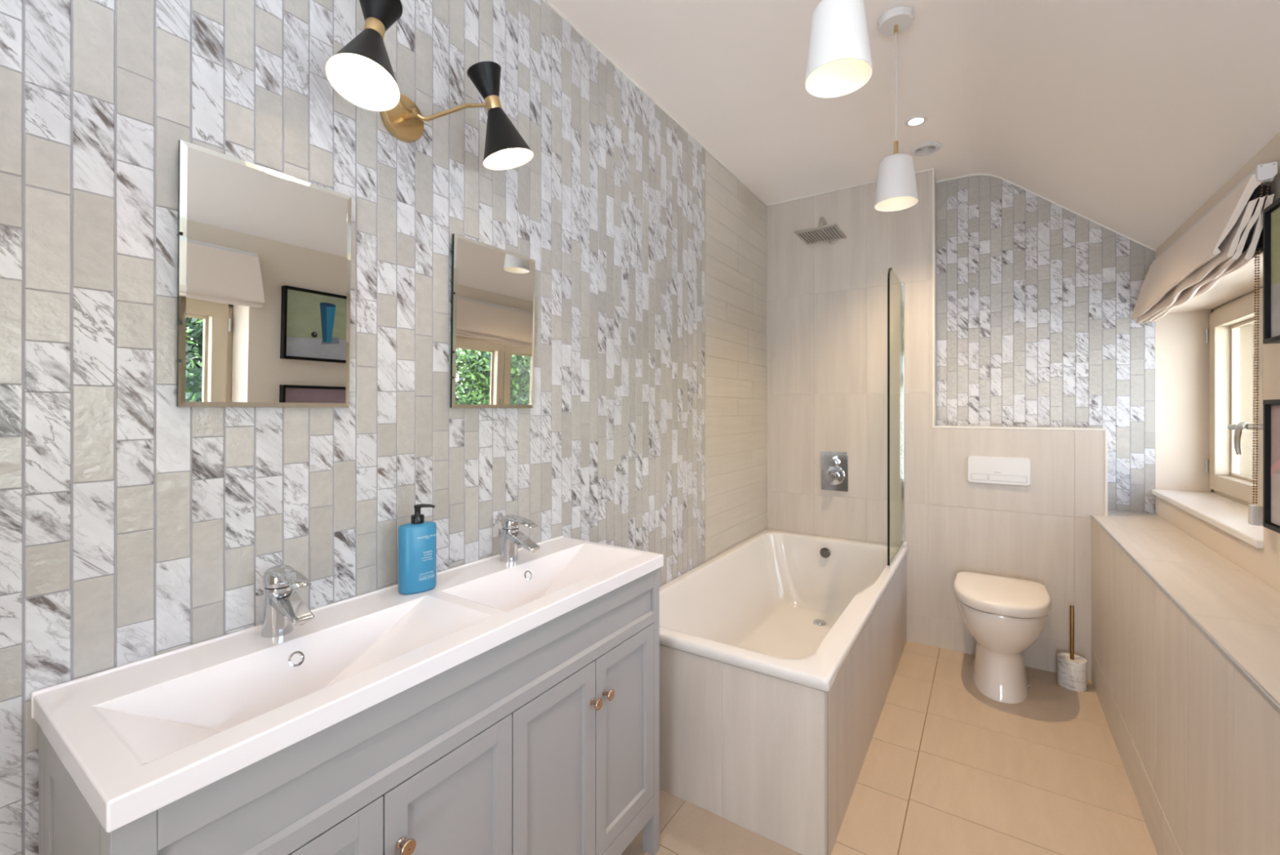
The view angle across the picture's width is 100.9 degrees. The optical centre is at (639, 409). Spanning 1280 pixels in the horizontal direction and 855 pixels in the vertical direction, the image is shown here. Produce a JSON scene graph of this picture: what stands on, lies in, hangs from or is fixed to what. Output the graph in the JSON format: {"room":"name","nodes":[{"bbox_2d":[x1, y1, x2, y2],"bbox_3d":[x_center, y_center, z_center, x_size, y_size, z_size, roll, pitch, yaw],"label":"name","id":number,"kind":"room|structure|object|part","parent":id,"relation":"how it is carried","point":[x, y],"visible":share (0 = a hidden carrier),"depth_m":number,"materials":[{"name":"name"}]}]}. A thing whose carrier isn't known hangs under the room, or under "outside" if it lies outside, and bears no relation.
{"room":"bathroom","nodes":[
{"label":"bathroom","id":0,"kind":"room"},
{"bbox_2d":[0,0,766,854],"bbox_3d":[-0.344,-0.021,1.693,0.122,2.557,4.451,0,0,33],"label":"wall","id":1,"kind":"structure","parent":0,"point":[135,524],"depth_m":1.12,"materials":[{"name":"grey tile"}]},
{"bbox_2d":[176,139,351,407],"bbox_3d":[-0.702,-0.230,1.014,0.020,0.450,0.288,0,0,33],"label":"wall mirror","id":2,"kind":"object","parent":1,"relation":"attached to","point":[264,276],"visible":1,"depth_m":0.99,"materials":[{"name":"clear glass"}]},
{"bbox_2d":[324,0,533,170],"bbox_3d":[-0.468,-0.715,1.183,0.231,0.231,0.486,0,0,33],"label":"wall light","id":3,"kind":"object","parent":1,"relation":"attached to","point":[362,73],"visible":1,"depth_m":1.06,"materials":[{"name":"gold metal"}]},
{"bbox_3d":[-0.524,-0.667,1.002,0.126,0.136,0.123,0,0,33],"label":"lamp shade","id":4,"kind":"part","parent":3,"relation":"part of","materials":[{"name":"black metal"}]},
{"bbox_3d":[-0.523,-0.663,1.016,0.054,0.062,0.054,0,0,33],"label":"bulb","id":5,"kind":"part","parent":3,"relation":"part of","materials":[{"name":"white glass"}]},
{"bbox_3d":[-0.521,-0.791,1.061,0.082,0.079,0.080,0,0,33],"label":"lamp shade","id":6,"kind":"part","parent":3,"relation":"part of","materials":[{"name":"black metal"}]},
{"bbox_3d":[-0.539,-0.713,1.136,0.031,0.076,0.171,0,0,4],"label":"arm","id":7,"kind":"part","parent":3,"relation":"part of","materials":[{"name":"gold metal"}]},
{"bbox_3d":[-0.453,-0.713,1.266,0.171,0.076,0.031,0,0,-27],"label":"arm","id":8,"kind":"part","parent":3,"relation":"part of","materials":[{"name":"gold metal"}]},
{"bbox_3d":[-0.377,-0.791,1.280,0.082,0.079,0.080,0,0,33],"label":"lamp shade","id":9,"kind":"part","parent":3,"relation":"part of","materials":[{"name":"black metal"}]},
{"bbox_3d":[-0.336,-0.663,1.300,0.054,0.062,0.054,0,0,33],"label":"bulb","id":10,"kind":"part","parent":3,"relation":"part of","materials":[{"name":"white glass"}]},
{"bbox_3d":[-0.324,-0.667,1.305,0.126,0.136,0.123,0,0,33],"label":"lamp shade","id":11,"kind":"part","parent":3,"relation":"part of","materials":[{"name":"black metal"}]},
{"bbox_2d":[449,233,535,408],"bbox_3d":[-0.401,-0.227,1.471,0.020,0.444,0.290,0,0,33],"label":"wall mirror","id":12,"kind":"object","parent":1,"relation":"attached to","point":[492,326],"visible":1,"depth_m":1.45,"materials":[{"name":"clear glass"}]},
{"bbox_2d":[542,0,1155,251],"bbox_3d":[0.447,-1.010,1.139,1.813,0.543,4.394,0,0,33],"label":"trim","id":13,"kind":"structure","parent":1,"relation":"attached to","point":[546,2],"depth_m":2.57,"materials":[{"name":"white paint"}]},
{"bbox_2d":[620,640,1157,854],"bbox_3d":[0.560,1.316,1.128,2.213,0.122,4.500,0,0,33],"label":"floor","id":14,"kind":"structure","parent":0,"point":[948,767],"depth_m":1.77,"materials":[{"name":"brown tile"}]},
{"bbox_2d":[38,568,659,854],"bbox_3d":[-0.399,0.852,1.132,0.392,0.810,1.131,0,0,33],"label":"vanity unit","id":15,"kind":"object","parent":14,"relation":"on","point":[544,740],"visible":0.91,"depth_m":0.97,"materials":[{"name":"grey paint"}]},
{"bbox_3d":[-0.846,0.852,0.773,0.040,0.810,0.039,0,0,33],"label":"leg","id":16,"kind":"part","parent":15,"relation":"part of","materials":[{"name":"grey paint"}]},
{"bbox_3d":[-0.718,0.791,0.670,0.290,0.688,0.008,0,0,33],"label":"panel","id":17,"kind":"part","parent":15,"relation":"part of","materials":[{"name":"grey paint"}]},
{"bbox_3d":[-0.573,0.852,0.592,0.040,0.810,0.039,0,0,33],"label":"leg","id":18,"kind":"part","parent":15,"relation":"part of","materials":[{"name":"grey paint"}]},
{"bbox_3d":[-0.480,0.841,0.715,0.020,0.483,0.265,0,0,33],"label":"door","id":19,"kind":"part","parent":15,"relation":"part of","materials":[{"name":"grey paint"}]},
{"bbox_2d":[31,535,663,832],"bbox_3d":[-0.407,0.465,1.136,0.386,0.114,1.143,0,0,33],"label":"basin","id":20,"kind":"object","parent":15,"relation":"in","point":[137,738],"visible":0.96,"depth_m":0.86,"materials":[{"name":"white ceramic"}]},
{"bbox_2d":[260,564,314,637],"bbox_3d":[-0.638,0.350,0.956,0.129,0.124,0.050,0,0,33],"label":"tap","id":21,"kind":"object","parent":20,"relation":"on","point":[283,608],"visible":1,"depth_m":0.95,"materials":[{"name":"silver metal"}]},
{"bbox_3d":[-0.637,0.304,0.955,0.117,0.034,0.047,0,0,33],"label":"lever","id":22,"kind":"part","parent":21,"relation":"part of","materials":[{"name":"silver metal"}]},
{"bbox_3d":[-0.627,0.351,0.949,0.101,0.044,0.043,0,0,33],"label":"spout","id":23,"kind":"part","parent":21,"relation":"part of","materials":[{"name":"silver metal"}]},
{"bbox_2d":[398,503,436,594],"bbox_3d":[-0.507,0.313,1.206,0.062,0.196,0.081,0,0,33],"label":"soap dispenser","id":24,"kind":"object","parent":20,"relation":"on","point":[417,539],"visible":1,"depth_m":1.18,"materials":[{"name":"blue plastic"}]},
{"bbox_2d":[499,514,540,562],"bbox_3d":[-0.328,0.350,1.428,0.129,0.124,0.050,0,0,33],"label":"tap","id":25,"kind":"object","parent":20,"relation":"on","point":[512,537],"visible":1,"depth_m":1.43,"materials":[{"name":"silver metal"}]},
{"bbox_3d":[-0.326,0.304,1.427,0.117,0.034,0.047,0,0,33],"label":"lever","id":26,"kind":"part","parent":25,"relation":"part of","materials":[{"name":"silver metal"}]},
{"bbox_3d":[-0.316,0.351,1.420,0.101,0.044,0.043,0,0,33],"label":"spout","id":27,"kind":"part","parent":25,"relation":"part of","materials":[{"name":"silver metal"}]},
{"bbox_3d":[-0.373,0.691,0.838,0.024,0.026,0.026,0,0,33],"label":"knob","id":28,"kind":"part","parent":15,"relation":"part of","materials":[{"name":"gold metal"}]},
{"bbox_3d":[-0.333,0.841,0.938,0.020,0.483,0.263,0,0,33],"label":"door","id":29,"kind":"part","parent":15,"relation":"part of","materials":[{"name":"grey paint"}]},
{"bbox_3d":[-0.187,0.841,1.160,0.020,0.483,0.262,0,0,33],"label":"door","id":30,"kind":"part","parent":15,"relation":"part of","materials":[{"name":"grey paint"}]},
{"bbox_3d":[-0.104,0.691,1.245,0.024,0.026,0.026,0,0,33],"label":"knob","id":31,"kind":"part","parent":15,"relation":"part of","materials":[{"name":"gold metal"}]},
{"bbox_3d":[-0.077,0.691,1.285,0.024,0.026,0.026,0,0,33],"label":"knob","id":32,"kind":"part","parent":15,"relation":"part of","materials":[{"name":"gold metal"}]},
{"bbox_3d":[-0.041,0.841,1.381,0.020,0.483,0.261,0,0,33],"label":"door","id":33,"kind":"part","parent":15,"relation":"part of","materials":[{"name":"grey paint"}]},
{"bbox_3d":[-0.262,1.111,1.047,0.022,0.053,1.063,0,0,33],"label":"plinth rail","id":34,"kind":"part","parent":15,"relation":"part of","materials":[{"name":"grey paint"}]},
{"bbox_3d":[0.031,0.852,1.508,0.040,0.810,0.029,0,0,33],"label":"leg","id":35,"kind":"part","parent":15,"relation":"part of","materials":[{"name":"grey paint"}]},
{"bbox_2d":[659,553,906,854],"bbox_3d":[0.655,1.017,2.381,0.786,0.480,1.702,0,0,33],"label":"bath panel","id":36,"kind":"object","parent":14,"relation":"on","point":[780,760],"visible":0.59,"depth_m":1.61,"materials":[{"name":"beige tile"}]},
{"bbox_3d":[0.190,1.017,1.682,0.779,0.480,0.022,0,0,33],"label":"panel","id":37,"kind":"part","parent":36,"relation":"part of","materials":[{"name":"beige tile"}]},
{"bbox_2d":[659,528,907,691],"bbox_3d":[0.654,0.936,2.376,0.792,0.392,1.707,0,0,33],"label":"bathtub","id":38,"kind":"object","parent":36,"relation":"in","point":[793,606],"visible":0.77,"depth_m":2.64,"materials":[{"name":"white ceramic"}]},
{"bbox_2d":[887,267,907,566],"bbox_3d":[1.302,0.025,2.667,0.028,1.426,0.506,0,0,33],"label":"screen","id":39,"kind":"object","parent":38,"relation":"on","point":[903,543],"visible":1,"depth_m":2.86,"materials":[{"name":"clear glass"}]},
{"bbox_3d":[0.516,1.017,1.462,0.006,0.480,0.016,0,0,33],"label":"corner trim","id":40,"kind":"part","parent":36,"relation":"part of","materials":[{"name":"beige tile"}]},
{"bbox_3d":[0.978,1.017,2.179,0.024,0.480,1.683,0,0,33],"label":"panel","id":41,"kind":"part","parent":36,"relation":"part of","materials":[{"name":"beige tile"}]},
{"bbox_2d":[954,571,1050,703],"bbox_3d":[1.648,1.030,2.418,0.361,0.454,0.540,0,0,33],"label":"toilet","id":42,"kind":"object","parent":14,"relation":"on","point":[1005,616],"visible":1,"depth_m":2.28,"materials":[{"name":"beige ceramic"}]},
{"bbox_3d":[1.624,0.830,2.381,0.361,0.054,0.452,0,0,33],"label":"lid","id":43,"kind":"part","parent":42,"relation":"part of","materials":[{"name":"beige plastic"}]},
{"bbox_2d":[1057,604,1087,691],"bbox_3d":[1.966,1.073,2.405,0.106,0.363,0.106,0,0,33],"label":"toilet brush","id":44,"kind":"object","parent":14,"relation":"on","point":[1072,668],"visible":1,"depth_m":2.38,"materials":[{"name":"white stone"}]},
{"bbox_3d":[1.966,1.034,2.405,0.015,0.285,0.015,0,0,33],"label":"rod","id":45,"kind":"part","parent":44,"relation":"part of","materials":[{"name":"brown metal"}]},
{"bbox_2d":[546,0,1279,249],"bbox_3d":[0.547,-0.953,1.148,2.250,0.894,4.520,0,0,33],"label":"ceiling","id":46,"kind":"structure","parent":0,"point":[1126,116],"depth_m":1.87,"materials":[{"name":"white paint"}]},
{"bbox_2d":[804,0,872,97],"bbox_3d":[0.402,-0.975,1.074,0.130,0.608,0.130,0,0,33],"label":"pendant light","id":47,"kind":"object","parent":46,"relation":"hanging from","point":[839,63],"visible":1,"depth_m":1.04,"materials":[{"name":"white painted metal"},{"name":"antique brass"}]},
{"bbox_2d":[874,5,918,211],"bbox_3d":[0.836,-0.975,1.727,0.130,0.608,0.130,0,0,33],"label":"pendant light","id":48,"kind":"object","parent":46,"relation":"hanging from","point":[896,185],"visible":1,"depth_m":1.70,"materials":[{"name":"white painted metal"},{"name":"antique brass"},{"name":"clear plastic"}]},
{"bbox_3d":[0.836,-0.847,1.727,0.013,0.056,0.013,0,0,-30],"label":"stem","id":49,"kind":"part","parent":48,"relation":"part of","materials":[{"name":"gold metal"}]},
{"bbox_3d":[0.836,-0.746,1.727,0.130,0.152,0.130,0,0,33],"label":"lamp shade","id":50,"kind":"part","parent":48,"relation":"part of","materials":[{"name":"white metal"}]},
{"bbox_3d":[0.837,-1.052,1.726,0.004,0.367,0.004,0,0,-34],"label":"cord","id":51,"kind":"part","parent":48,"relation":"part of","materials":[{"name":"grey plastic"}]},
{"bbox_2d":[904,115,927,127],"bbox_3d":[1.224,-1.277,2.344,0.088,0.005,0.088,0,0,33],"label":"recessed light","id":52,"kind":"object","parent":46,"relation":"in","point":[916,121],"visible":1,"depth_m":2.34,"materials":[{"name":"white plastic"}]},
{"bbox_2d":[910,141,942,155],"bbox_3d":[1.401,-1.274,2.592,0.138,0.009,0.138,0,0,33],"label":"ceiling vent","id":53,"kind":"object","parent":46,"relation":"in","point":[927,148],"visible":1,"depth_m":2.58,"materials":[{"name":"white plastic"}]},
{"bbox_2d":[915,146,936,155],"bbox_3d":[1.401,-1.274,2.592,0.092,0.007,0.091,0,0,33],"label":"grille","id":54,"kind":"object","parent":53,"relation":"attached to","point":[919,150],"depth_m":2.59,"materials":[{"name":"white plastic"}]},
{"bbox_2d":[766,169,1104,679],"bbox_3d":[1.526,-0.021,3.005,1.661,2.557,0.302,0,0,33],"label":"wall","id":55,"kind":"structure","parent":0,"point":[827,303],"depth_m":2.89,"materials":[{"name":"beige tile"}]},
{"bbox_2d":[794,216,846,244],"bbox_3d":[1.018,-0.996,2.921,0.215,0.112,0.397,0,0,33],"label":"shower","id":56,"kind":"object","parent":55,"relation":"attached to","point":[832,233],"visible":1,"depth_m":2.85,"materials":[{"name":"silver metal"}]},
{"bbox_3d":[1.048,-1.008,2.966,0.021,0.087,0.278,0,0,33],"label":"arm","id":57,"kind":"part","parent":56,"relation":"part of","materials":[{"name":"silver metal"}]},
{"bbox_2d":[821,451,848,491],"bbox_3d":[1.118,0.358,3.054,0.150,0.226,0.063,0,0,33],"label":"shower mixer","id":58,"kind":"object","parent":55,"relation":"attached to","point":[834,464],"visible":1,"depth_m":3.06,"materials":[{"name":"silver metal"}]},
{"bbox_3d":[1.117,0.303,3.049,0.052,0.060,0.051,0,0,33],"label":"diverter knob","id":59,"kind":"part","parent":58,"relation":"part of","materials":[{"name":"silver metal"}]},
{"bbox_3d":[1.116,0.381,3.049,0.112,0.112,0.052,0,0,33],"label":"temperature knob","id":60,"kind":"part","parent":58,"relation":"part of","materials":[{"name":"silver metal"}]},
{"bbox_2d":[968,455,1030,485],"bbox_3d":[1.791,0.303,2.642,0.259,0.135,0.013,0,0,33],"label":"flush plate","id":61,"kind":"object","parent":55,"relation":"attached to","point":[985,469],"visible":1,"depth_m":2.63,"materials":[{"name":"white plastic"}]},
{"bbox_2d":[932,168,1107,515],"bbox_3d":[1.848,-0.396,2.614,0.704,1.768,0.009,0,0,33],"label":"trim","id":62,"kind":"structure","parent":55,"relation":"attached to","point":[933,170],"depth_m":2.80,"materials":[{"name":"white"}]},
{"bbox_2d":[936,175,1155,513],"bbox_3d":[2.064,-0.017,2.779,0.918,2.547,0.127,0,0,33],"label":"wall","id":63,"kind":"structure","parent":0,"point":[1037,299],"depth_m":2.70,"materials":[{"name":"grey tile"}]},
{"bbox_2d":[1057,652,1087,691],"bbox_3d":[1.966,1.191,2.405,0.106,0.128,0.106,0,0,33],"label":"pot","id":64,"kind":"object","parent":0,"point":[1072,668],"depth_m":2.37,"materials":[{"name":"white stone"}]},
{"bbox_2d":[1091,510,1279,854],"bbox_3d":[1.098,0.872,0.710,0.255,0.770,4.394,0,0,33],"label":"wall","id":65,"kind":"structure","parent":0,"point":[1197,744],"depth_m":1.36,"materials":[{"name":"beige tile"}]},
{"bbox_2d":[1090,514,1279,714],"bbox_3d":[0.939,0.491,0.699,0.007,0.012,4.200,0,0,33],"label":"trim","id":66,"kind":"structure","parent":65,"relation":"attached to","point":[1264,693],"depth_m":1.15,"materials":[{"name":"silver metal"}]},
{"bbox_2d":[1155,131,1279,591],"bbox_3d":[1.389,0.256,0.594,0.360,2.003,4.520,0,0,33],"label":"wall","id":67,"kind":"structure","parent":0,"point":[1181,350],"depth_m":2.39,"materials":[{"name":"beige paint"}]},
{"bbox_2d":[1151,286,1263,548],"bbox_3d":[2.196,-0.027,1.920,0.276,0.848,1.170,0,0,33],"label":"window","id":68,"kind":"structure","parent":67,"relation":"in","point":[1225,508],"depth_m":2.22,"materials":[{"name":"white paint"}]},
{"bbox_2d":[1131,161,1277,525],"bbox_3d":[1.947,-0.170,1.893,0.118,0.983,1.095,0,0,33],"label":"blind","id":69,"kind":"object","parent":68,"relation":"attached to","point":[1226,237],"visible":1,"depth_m":1.56,"materials":[{"name":"fabric"}]},
{"bbox_3d":[1.702,-0.179,1.450,0.017,0.883,0.073,0,0,33],"label":"bead chain","id":70,"kind":"part","parent":69,"relation":"part of","materials":[{"name":"brown metal"}]},
{"bbox_3d":[2.190,0.385,1.924,0.261,0.025,1.163,0,0,33],"label":"sill","id":71,"kind":"part","parent":68,"relation":"part of","materials":[{"name":"white paint"}]},
{"bbox_3d":[2.279,-0.038,1.866,0.079,0.826,1.170,0,0,33],"label":"frame","id":72,"kind":"part","parent":68,"relation":"part of","materials":[{"name":"beige paint"}]},
{"bbox_3d":[2.224,0.084,1.935,0.067,0.167,0.139,0,0,33],"label":"handle","id":73,"kind":"part","parent":68,"relation":"part of","materials":[{"name":"silver metal"}]},
{"bbox_2d":[1262,197,1279,343],"bbox_3d":[1.571,-0.354,1.236,0.040,0.358,0.395,0,0,33],"label":"framed picture","id":74,"kind":"object","parent":67,"relation":"attached to","point":[1271,214],"visible":1,"depth_m":1.39,"materials":[{"name":"black wood"}]},
{"bbox_2d":[1262,399,1279,533],"bbox_3d":[1.571,0.143,1.236,0.040,0.338,0.395,0,0,33],"label":"framed picture","id":75,"kind":"object","parent":67,"relation":"attached to","point":[1271,407],"visible":1,"depth_m":1.39,"materials":[{"name":"black"}]},
{"bbox_2d":[1239,322,1256,478],"bbox_3d":[1.555,0.554,0.532,0.175,2.005,4.600,0,0,33],"label":"wall","id":76,"kind":"structure","parent":0,"point":[1246,334],"depth_m":2.30,"materials":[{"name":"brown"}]}
]}

